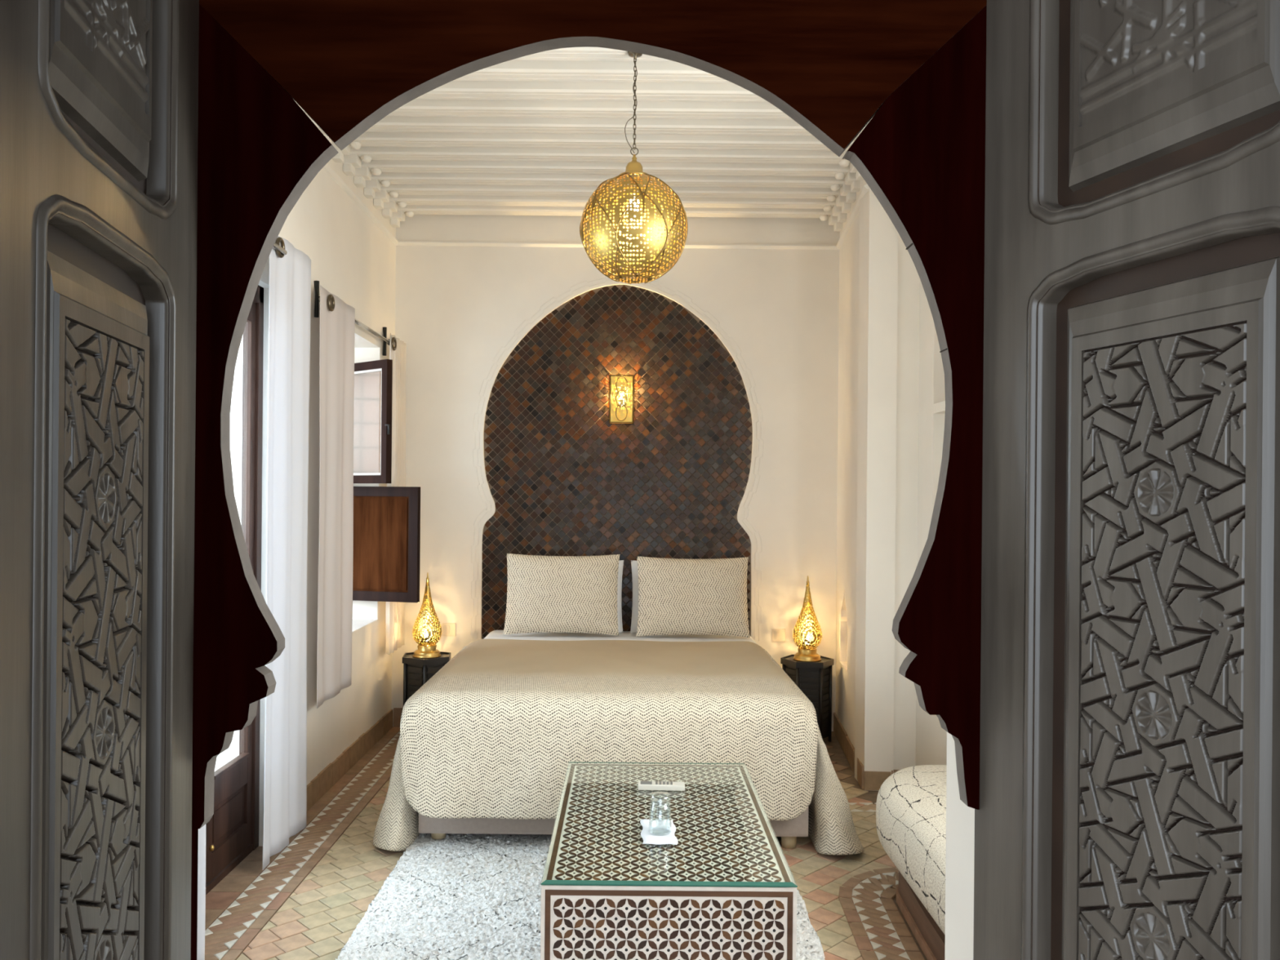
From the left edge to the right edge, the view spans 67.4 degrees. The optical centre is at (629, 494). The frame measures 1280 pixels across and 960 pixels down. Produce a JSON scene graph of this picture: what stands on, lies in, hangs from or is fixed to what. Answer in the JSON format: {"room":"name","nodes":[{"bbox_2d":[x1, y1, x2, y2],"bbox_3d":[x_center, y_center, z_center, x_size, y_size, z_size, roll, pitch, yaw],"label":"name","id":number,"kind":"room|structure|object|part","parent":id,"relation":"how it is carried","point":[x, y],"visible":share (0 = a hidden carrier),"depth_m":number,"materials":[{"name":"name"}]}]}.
{"room":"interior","nodes":[
{"label":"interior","id":0,"kind":"room"},
{"bbox_2d":[196,824,205,959],"bbox_3d":[-1.285,0.203,2.714,0.068,2.420,0.444,1,0,0],"label":"door frame","id":1,"kind":"structure","parent":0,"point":[202,832],"depth_m":2.84,"materials":[{"name":"white paint"}]},
{"bbox_2d":[214,158,395,846],"bbox_3d":[-1.663,-0.225,3.700,0.420,3.410,4.800,1,0,0],"label":"wall","id":2,"kind":"structure","parent":0,"point":[351,258],"depth_m":4.82,"materials":[{"name":"paint"}]},
{"bbox_2d":[205,284,263,894],"bbox_3d":[-1.528,0.296,3.442,0.069,2.270,0.925,1,0,0],"label":"door","id":3,"kind":"structure","parent":2,"relation":"in","point":[232,833],"depth_m":3.81,"materials":[{"name":"brown wood"}]},
{"bbox_3d":[-1.512,1.280,3.473,0.018,0.022,0.018,1,0,0],"label":"knob","id":4,"kind":"part","parent":3,"relation":"part of","materials":[{"name":"gold metal"}]},
{"bbox_3d":[-1.530,1.226,3.649,0.010,0.170,0.318,1,0,0],"label":"panel","id":5,"kind":"part","parent":3,"relation":"part of","materials":[{"name":"brown wood"}]},
{"bbox_2d":[272,242,287,255],"bbox_3d":[-1.389,-0.950,3.047,0.116,0.166,1.395,1,0,0],"label":"curtain rod","id":6,"kind":"object","parent":2,"relation":"attached to","point":[276,246],"visible":0.08,"depth_m":3.68,"materials":[{"name":"metal"}]},
{"bbox_2d":[262,235,311,870],"bbox_3d":[-1.374,0.203,3.873,0.035,2.420,0.539,1,0,0],"label":"curtain","id":7,"kind":"object","parent":6,"relation":"hanging from","point":[285,788],"visible":0.98,"depth_m":3.84,"materials":[{"name":"white fabric"}]},
{"bbox_2d":[306,709,392,810],"bbox_3d":[-1.461,1.374,4.910,0.013,0.115,1.980,1,0,0],"label":"baseboard","id":8,"kind":"structure","parent":2,"relation":"attached to","point":[318,786],"depth_m":4.93,"materials":[{"name":"tile"}]},
{"bbox_2d":[314,280,390,355],"bbox_3d":[-1.417,-0.893,5.030,0.059,0.166,1.340,1,0,0],"label":"curtain rod","id":9,"kind":"object","parent":2,"relation":"attached to","point":[384,338],"visible":0.68,"depth_m":5.03,"materials":[{"name":"metal"}]},
{"bbox_2d":[316,284,355,708],"bbox_3d":[-1.391,0.013,4.553,0.031,1.890,0.547,1,0,0],"label":"curtain","id":10,"kind":"object","parent":9,"relation":"hanging from","point":[337,317],"visible":1,"depth_m":4.52,"materials":[{"name":"white fabric"}]},
{"bbox_2d":[385,333,406,654],"bbox_3d":[-1.386,0.000,5.690,0.044,1.845,0.392,1,0,0],"label":"curtain","id":11,"kind":"object","parent":9,"relation":"hanging from","point":[395,611],"visible":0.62,"depth_m":5.68,"materials":[{"name":"white fabric"}]},
{"bbox_2d":[322,163,398,245],"bbox_3d":[-1.430,-1.544,3.790,0.022,0.028,4.260,1,0,0],"label":"trim","id":12,"kind":"structure","parent":2,"relation":"attached to","point":[326,167],"depth_m":5.06,"materials":[{"name":"paint"}]},
{"bbox_2d":[351,359,420,633],"bbox_3d":[-1.527,-0.058,5.080,0.694,1.582,0.960,1,0,0],"label":"window","id":13,"kind":"structure","parent":2,"relation":"in","point":[387,519],"depth_m":5.42,"materials":[{"name":"brown wood"}]},
{"bbox_3d":[-1.619,0.729,5.080,0.315,0.008,0.956,1,0,0],"label":"sill","id":14,"kind":"part","parent":13,"relation":"part of","materials":[{"name":"paint"}]},
{"bbox_3d":[-1.528,-0.391,5.337,0.615,0.665,0.036,1,0,39],"label":"sash","id":15,"kind":"part","parent":13,"relation":"part of","materials":[{"name":"brown wood"}]},
{"bbox_3d":[-1.480,0.282,5.465,0.490,0.540,0.026,1,0,13],"label":"panel","id":16,"kind":"part","parent":13,"relation":"part of","materials":[{"name":"brown wood"}]},
{"bbox_2d":[352,486,420,602],"bbox_3d":[-1.480,0.282,5.465,0.600,0.650,0.036,1,0,13],"label":"shutter","id":17,"kind":"object","parent":13,"relation":"attached to","point":[387,519],"depth_m":5.43,"materials":[{"name":"brown wood"}]},
{"bbox_3d":[-1.294,-0.347,5.128,0.031,0.056,0.012,1,0,37],"label":"handle","id":18,"kind":"part","parent":13,"relation":"part of","materials":[{"name":"metal"}]},
{"bbox_2d":[204,726,927,959],"bbox_3d":[-0.014,1.522,1.500,6.400,0.165,9.400,1,0,0],"label":"floor","id":19,"kind":"structure","parent":0,"point":[311,896],"depth_m":3.52,"materials":[{"name":"tile"}]},
{"bbox_2d":[402,651,450,706],"bbox_3d":[-1.198,1.191,5.660,0.310,0.486,0.268,1,0,-37],"label":"bedside table","id":20,"kind":"object","parent":19,"relation":"on","point":[416,672],"visible":0.36,"depth_m":5.56,"materials":[{"name":"black paint"}]},
{"bbox_3d":[-1.307,1.206,5.578,0.017,0.455,0.020,1,0,-37],"label":"leg","id":21,"kind":"part","parent":20,"relation":"part of","materials":[{"name":"black paint"}]},
{"bbox_3d":[-1.242,1.158,5.556,0.100,0.312,0.009,1,0,23],"label":"louvre panel","id":22,"kind":"part","parent":20,"relation":"part of","materials":[{"name":"black paint"}]},
{"bbox_3d":[-1.182,1.207,5.525,0.017,0.455,0.020,1,0,-37],"label":"leg","id":23,"kind":"part","parent":20,"relation":"part of","materials":[{"name":"black paint"}]},
{"bbox_2d":[412,573,441,658],"bbox_3d":[-1.193,0.707,5.660,0.172,0.498,0.172,1,0,0],"label":"table lamp","id":24,"kind":"object","parent":20,"relation":"on","point":[426,649],"visible":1,"depth_m":5.62,"materials":[{"name":"gold metal"}]},
{"bbox_3d":[-1.129,1.159,5.569,0.100,0.312,0.009,1,0,-37],"label":"louvre panel","id":25,"kind":"part","parent":20,"relation":"part of","materials":[{"name":"black paint"}]},
{"bbox_2d":[335,833,825,959],"bbox_3d":[-0.142,1.425,2.990,1.525,0.033,2.095,1,0,0],"label":"rug","id":26,"kind":"object","parent":19,"relation":"on","point":[455,896],"visible":0.39,"depth_m":3.30,"materials":[{"name":"carpet"}]},
{"bbox_2d":[540,763,796,959],"bbox_3d":[0.098,1.206,2.993,0.652,0.419,1.107,1,0,0],"label":"coffee table","id":27,"kind":"object","parent":26,"relation":"on","point":[724,832],"visible":0.96,"depth_m":2.53,"materials":[{"name":"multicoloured wood"}]},
{"bbox_2d":[540,762,797,887],"bbox_3d":[0.100,0.992,2.992,0.652,0.008,1.108,1,0,0],"label":"glass","id":28,"kind":"object","parent":27,"relation":"on","point":[575,882],"visible":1,"depth_m":2.44,"materials":[{"name":"clear glass"}]},
{"bbox_2d":[640,818,677,844],"bbox_3d":[0.084,0.985,2.805,0.106,0.003,0.206,1,0,0],"label":"paper napkin","id":29,"kind":"object","parent":28,"relation":"on","point":[656,838],"visible":0.97,"depth_m":2.79,"materials":[{"name":"white paper"}]},
{"bbox_2d":[648,791,671,835],"bbox_3d":[0.089,0.929,2.800,0.069,0.109,0.069,1,0,0],"label":"tumbler","id":30,"kind":"object","parent":29,"relation":"on","point":[649,827],"visible":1,"depth_m":2.79,"materials":[{"name":"clear glass"}]},
{"bbox_2d":[638,781,684,791],"bbox_3d":[0.106,0.977,3.215,0.156,0.020,0.044,1,0,2],"label":"remote control","id":31,"kind":"object","parent":28,"relation":"on","point":[642,785],"visible":1,"depth_m":3.19,"materials":[{"name":"white plastic"}]},
{"bbox_2d":[418,630,808,848],"bbox_3d":[-0.064,1.137,4.878,1.622,0.615,2.005,1,0,0],"label":"bed","id":32,"kind":"object","parent":19,"relation":"on","point":[788,831],"visible":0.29,"depth_m":3.88,"materials":[{"name":"white fabric"}]},
{"bbox_3d":[-0.788,1.393,3.955,0.066,0.038,0.066,1,0,0],"label":"leg","id":33,"kind":"part","parent":32,"relation":"part of","materials":[{"name":"brown wood"}]},
{"bbox_2d":[503,553,619,635],"bbox_3d":[-0.393,0.582,5.584,0.665,0.461,0.204,1,0,0],"label":"cushion","id":34,"kind":"object","parent":32,"relation":"on","point":[545,593],"visible":1,"depth_m":5.52,"materials":[{"name":"beige fabric"}]},
{"bbox_2d":[373,639,863,854],"bbox_3d":[-0.044,1.117,4.511,2.000,0.644,1.489,1,0,0],"label":"bedspread","id":35,"kind":"object","parent":32,"relation":"on","point":[495,731],"visible":0.98,"depth_m":3.80,"materials":[{"name":"beige fabric"}]},
{"bbox_2d":[617,560,623,632],"bbox_3d":[-0.367,0.612,5.781,0.662,0.427,0.190,1,0,-1],"label":"pillow","id":36,"kind":"object","parent":32,"relation":"on","point":[620,562],"visible":0.02,"depth_m":5.76,"materials":[{"name":"white fabric"}]},
{"bbox_3d":[-0.063,0.995,4.878,1.622,0.330,2.005,1,0,0],"label":"mattress","id":37,"kind":"part","parent":32,"relation":"part of","materials":[{"name":"white fabric"}]},
{"bbox_2d":[630,560,638,632],"bbox_3d":[0.335,0.618,5.780,0.663,0.427,0.194,1,0,2],"label":"pillow","id":38,"kind":"object","parent":32,"relation":"on","point":[633,563],"visible":0.05,"depth_m":5.75,"materials":[{"name":"white fabric"}]},
{"bbox_2d":[635,555,750,637],"bbox_3d":[0.367,0.595,5.584,0.655,0.456,0.204,1,0,0],"label":"cushion","id":39,"kind":"object","parent":32,"relation":"on","point":[677,596],"visible":1,"depth_m":5.52,"materials":[{"name":"beige fabric"}]},
{"bbox_3d":[0.655,1.419,3.955,0.066,0.064,0.066,1,0,0],"label":"leg","id":40,"kind":"part","parent":32,"relation":"part of","materials":[{"name":"brown wood"}]},
{"bbox_2d":[780,653,833,742],"bbox_3d":[1.044,1.211,5.660,0.310,0.486,0.268,1,0,5],"label":"bedside table","id":41,"kind":"object","parent":19,"relation":"on","point":[814,679],"visible":0.65,"depth_m":5.55,"materials":[{"name":"black paint"}]},
{"bbox_3d":[0.908,1.226,5.671,0.017,0.455,0.020,1,0,5],"label":"leg","id":42,"kind":"part","parent":41,"relation":"part of","materials":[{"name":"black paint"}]},
{"bbox_3d":[0.942,1.177,5.611,0.009,0.312,0.100,1,0,-25],"label":"louvre panel","id":43,"kind":"part","parent":41,"relation":"part of","materials":[{"name":"black paint"}]},
{"bbox_3d":[0.967,1.226,5.548,0.017,0.455,0.020,1,0,5],"label":"leg","id":44,"kind":"part","parent":41,"relation":"part of","materials":[{"name":"black paint"}]},
{"bbox_2d":[792,575,822,662],"bbox_3d":[1.048,0.728,5.660,0.172,0.498,0.172,1,0,0],"label":"table lamp","id":45,"kind":"object","parent":41,"relation":"on","point":[806,652],"visible":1,"depth_m":5.61,"materials":[{"name":"gold metal"}]},
{"bbox_3d":[1.035,1.178,5.547,0.100,0.312,0.009,1,0,5],"label":"louvre panel","id":46,"kind":"part","parent":41,"relation":"part of","materials":[{"name":"black paint"}]},
{"bbox_3d":[1.102,1.228,5.537,0.017,0.455,0.020,1,0,5],"label":"leg","id":47,"kind":"part","parent":41,"relation":"part of","materials":[{"name":"black paint"}]},
{"bbox_3d":[1.138,1.179,5.596,0.009,0.312,0.100,1,0,35],"label":"louvre panel","id":48,"kind":"part","parent":41,"relation":"part of","materials":[{"name":"black paint"}]},
{"bbox_3d":[1.180,1.228,5.649,0.017,0.455,0.020,1,0,5],"label":"leg","id":49,"kind":"part","parent":41,"relation":"part of","materials":[{"name":"black paint"}]},
{"bbox_2d":[896,871,945,959],"bbox_3d":[1.158,1.397,2.869,0.499,0.118,1.339,1,0,0],"label":"bench","id":50,"kind":"object","parent":19,"relation":"on","point":[930,937],"visible":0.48,"depth_m":3.10,"materials":[{"name":"wood"}]},
{"bbox_2d":[875,764,946,934],"bbox_3d":[1.149,1.181,2.915,0.510,0.313,2.030,1,0,0],"label":"bench cushion","id":51,"kind":"object","parent":50,"relation":"on","point":[911,802],"visible":0.33,"depth_m":3.17,"materials":[{"name":"fabric"}]},
{"bbox_2d":[297,46,872,231],"bbox_3d":[0.016,-1.770,3.770,6.400,0.330,4.860,1,0,0],"label":"ceiling","id":52,"kind":"structure","parent":0,"point":[537,134],"depth_m":4.67,"materials":[{"name":"paint"}]},
{"bbox_2d":[579,51,688,284],"bbox_3d":[0.017,-1.250,3.670,0.420,0.880,0.416,1,0,0],"label":"pendant lamp","id":53,"kind":"object","parent":52,"relation":"hanging from","point":[633,175],"visible":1,"depth_m":3.54,"materials":[{"name":"gold metal"}]},
{"bbox_3d":[0.016,-1.095,3.670,0.056,0.105,0.055,1,0,0],"label":"bulb","id":54,"kind":"part","parent":53,"relation":"part of","materials":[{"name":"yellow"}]},
{"bbox_3d":[0.015,-1.009,3.670,0.406,0.398,0.406,1,0,0],"label":"globe","id":55,"kind":"part","parent":53,"relation":"part of","materials":[{"name":"gold metal"}]},
{"bbox_2d":[391,214,839,731],"bbox_3d":[0.002,-0.210,6.003,3.800,3.410,0.188,1,0,0],"label":"wall","id":56,"kind":"structure","parent":0,"point":[730,448],"depth_m":5.92,"materials":[{"name":"paint"}]},
{"bbox_2d":[393,707,403,727],"bbox_3d":[-1.162,1.377,5.909,0.580,0.115,0.012,1,0,0],"label":"baseboard","id":57,"kind":"structure","parent":56,"relation":"attached to","point":[397,711],"depth_m":5.90,"materials":[{"name":"tile"}]},
{"bbox_2d":[442,622,456,635],"bbox_3d":[-1.113,0.835,5.910,0.084,0.080,0.010,1,0,0],"label":"wall socket","id":58,"kind":"object","parent":56,"relation":"attached to","point":[448,628],"visible":1,"depth_m":5.91,"materials":[{"name":"beige plastic"}]},
{"bbox_2d":[396,241,839,249],"bbox_3d":[-0.071,-1.532,5.904,2.750,0.028,0.022,1,0,0],"label":"trim","id":59,"kind":"structure","parent":56,"relation":"attached to","point":[400,243],"depth_m":5.90,"materials":[{"name":"paint"}]},
{"bbox_2d":[608,374,634,424],"bbox_3d":[-0.050,-0.578,5.880,0.150,0.294,0.090,1,0,0],"label":"wall sconce","id":60,"kind":"object","parent":56,"relation":"attached to","point":[621,386],"visible":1,"depth_m":5.84,"materials":[{"name":"gold metal"}]},
{"bbox_2d":[771,628,785,641],"bbox_3d":[0.917,0.868,5.910,0.084,0.080,0.010,1,0,0],"label":"wall socket","id":61,"kind":"object","parent":56,"relation":"attached to","point":[778,634],"visible":1,"depth_m":5.91,"materials":[{"name":"beige plastic"}]},
{"bbox_2d":[835,186,897,791],"bbox_3d":[1.310,-0.198,5.372,0.160,3.410,1.305,1,0,5],"label":"wall","id":62,"kind":"structure","parent":0,"point":[882,235],"depth_m":4.73,"materials":[{"name":"paint"}]},
{"bbox_2d":[833,712,864,789],"bbox_3d":[1.205,1.398,5.331,0.013,0.115,1.205,1,0,5],"label":"baseboard","id":63,"kind":"structure","parent":62,"relation":"attached to","point":[847,747],"depth_m":5.25,"materials":[{"name":"tile"}]},
{"bbox_2d":[836,184,868,249],"bbox_3d":[1.228,-1.520,5.341,0.022,0.028,1.185,1,0,5],"label":"trim","id":64,"kind":"structure","parent":62,"relation":"attached to","point":[865,188],"depth_m":5.27,"materials":[{"name":"paint"}]},
{"bbox_2d":[854,179,919,781],"bbox_3d":[1.463,-0.197,4.840,0.578,3.410,0.220,1,0,0],"label":"wall pillar","id":65,"kind":"structure","parent":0,"point":[908,279],"depth_m":4.73,"materials":[{"name":"paint"}]},
{"bbox_2d":[864,769,899,790],"bbox_3d":[1.281,1.407,4.724,0.252,0.099,0.013,1,0,0],"label":"baseboard","id":66,"kind":"structure","parent":65,"relation":"attached to","point":[873,780],"depth_m":4.72,"materials":[{"name":"tile"}]},
{"bbox_2d":[915,280,946,765],"bbox_3d":[1.547,-0.196,3.050,0.250,3.410,3.500,1,0,0],"label":"wall","id":67,"kind":"structure","parent":0,"point":[931,737],"depth_m":4.57,"materials":[{"name":"paint"}]},
{"bbox_2d":[944,732,974,959],"bbox_3d":[0.002,-0.210,1.502,6.400,3.410,0.315,1,0,0],"label":"wall","id":68,"kind":"structure","parent":0,"point":[960,818],"depth_m":1.60,"materials":[{"name":"paint"}]},
{"bbox_2d":[190,0,986,959],"bbox_3d":[-0.102,0.194,1.322,1.320,2.500,0.044,1,0,0],"label":"arch","id":69,"kind":"object","parent":68,"relation":"attached to","point":[916,68],"visible":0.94,"depth_m":1.30,"materials":[{"name":"brown wood"}]},
{"bbox_2d":[0,0,199,959],"bbox_3d":[-0.552,0.226,0.993,0.048,2.420,0.573,1,0,-9],"label":"door","id":70,"kind":"structure","parent":69,"relation":"attached to","point":[99,99],"depth_m":0.96,"materials":[{"name":"grey wood"}]},
{"bbox_3d":[-0.558,0.447,0.988,0.034,1.482,0.420,1,0,-9],"label":"panel","id":71,"kind":"part","parent":70,"relation":"part of","materials":[{"name":"grey wood"}]},
{"bbox_3d":[-0.548,-0.615,0.988,0.034,0.638,0.420,1,0,-9],"label":"panel","id":72,"kind":"part","parent":70,"relation":"part of","materials":[{"name":"grey wood"}]},
{"bbox_3d":[-0.547,0.435,0.990,0.035,1.414,0.372,1,0,-9],"label":"moulding","id":73,"kind":"part","parent":70,"relation":"part of","materials":[{"name":"grey wood"}]},
{"bbox_3d":[-0.538,-0.609,0.990,0.035,0.582,0.372,1,0,-9],"label":"moulding","id":74,"kind":"part","parent":70,"relation":"part of","materials":[{"name":"grey wood"}]},
{"bbox_3d":[-0.652,0.189,1.338,0.100,2.500,0.012,1,0,0],"label":"jamb post","id":75,"kind":"part","parent":69,"relation":"part of","materials":[{"name":"brown wood"}]},
{"bbox_2d":[973,0,1279,959],"bbox_3d":[0.575,0.220,1.050,0.048,2.420,0.573,1,0,-18],"label":"door","id":76,"kind":"structure","parent":69,"relation":"attached to","point":[1130,748],"depth_m":1.07,"materials":[{"name":"painted wood"},{"name":"brown wood"}]},
{"bbox_3d":[0.568,0.429,1.045,0.036,1.414,0.372,1,0,-18],"label":"moulding","id":77,"kind":"part","parent":76,"relation":"part of","materials":[{"name":"grey wood"}]},
{"bbox_3d":[0.578,-0.615,1.045,0.036,0.582,0.372,1,0,-18],"label":"moulding","id":78,"kind":"part","parent":76,"relation":"part of","materials":[{"name":"grey wood"}]},
{"bbox_3d":[0.578,0.441,1.048,0.034,1.482,0.420,1,0,-18],"label":"panel","id":79,"kind":"part","parent":76,"relation":"part of","materials":[{"name":"grey wood"}]},
{"bbox_3d":[0.588,-0.621,1.048,0.034,0.638,0.420,1,0,-18],"label":"panel","id":80,"kind":"part","parent":76,"relation":"part of","materials":[{"name":"grey wood"}]}
]}

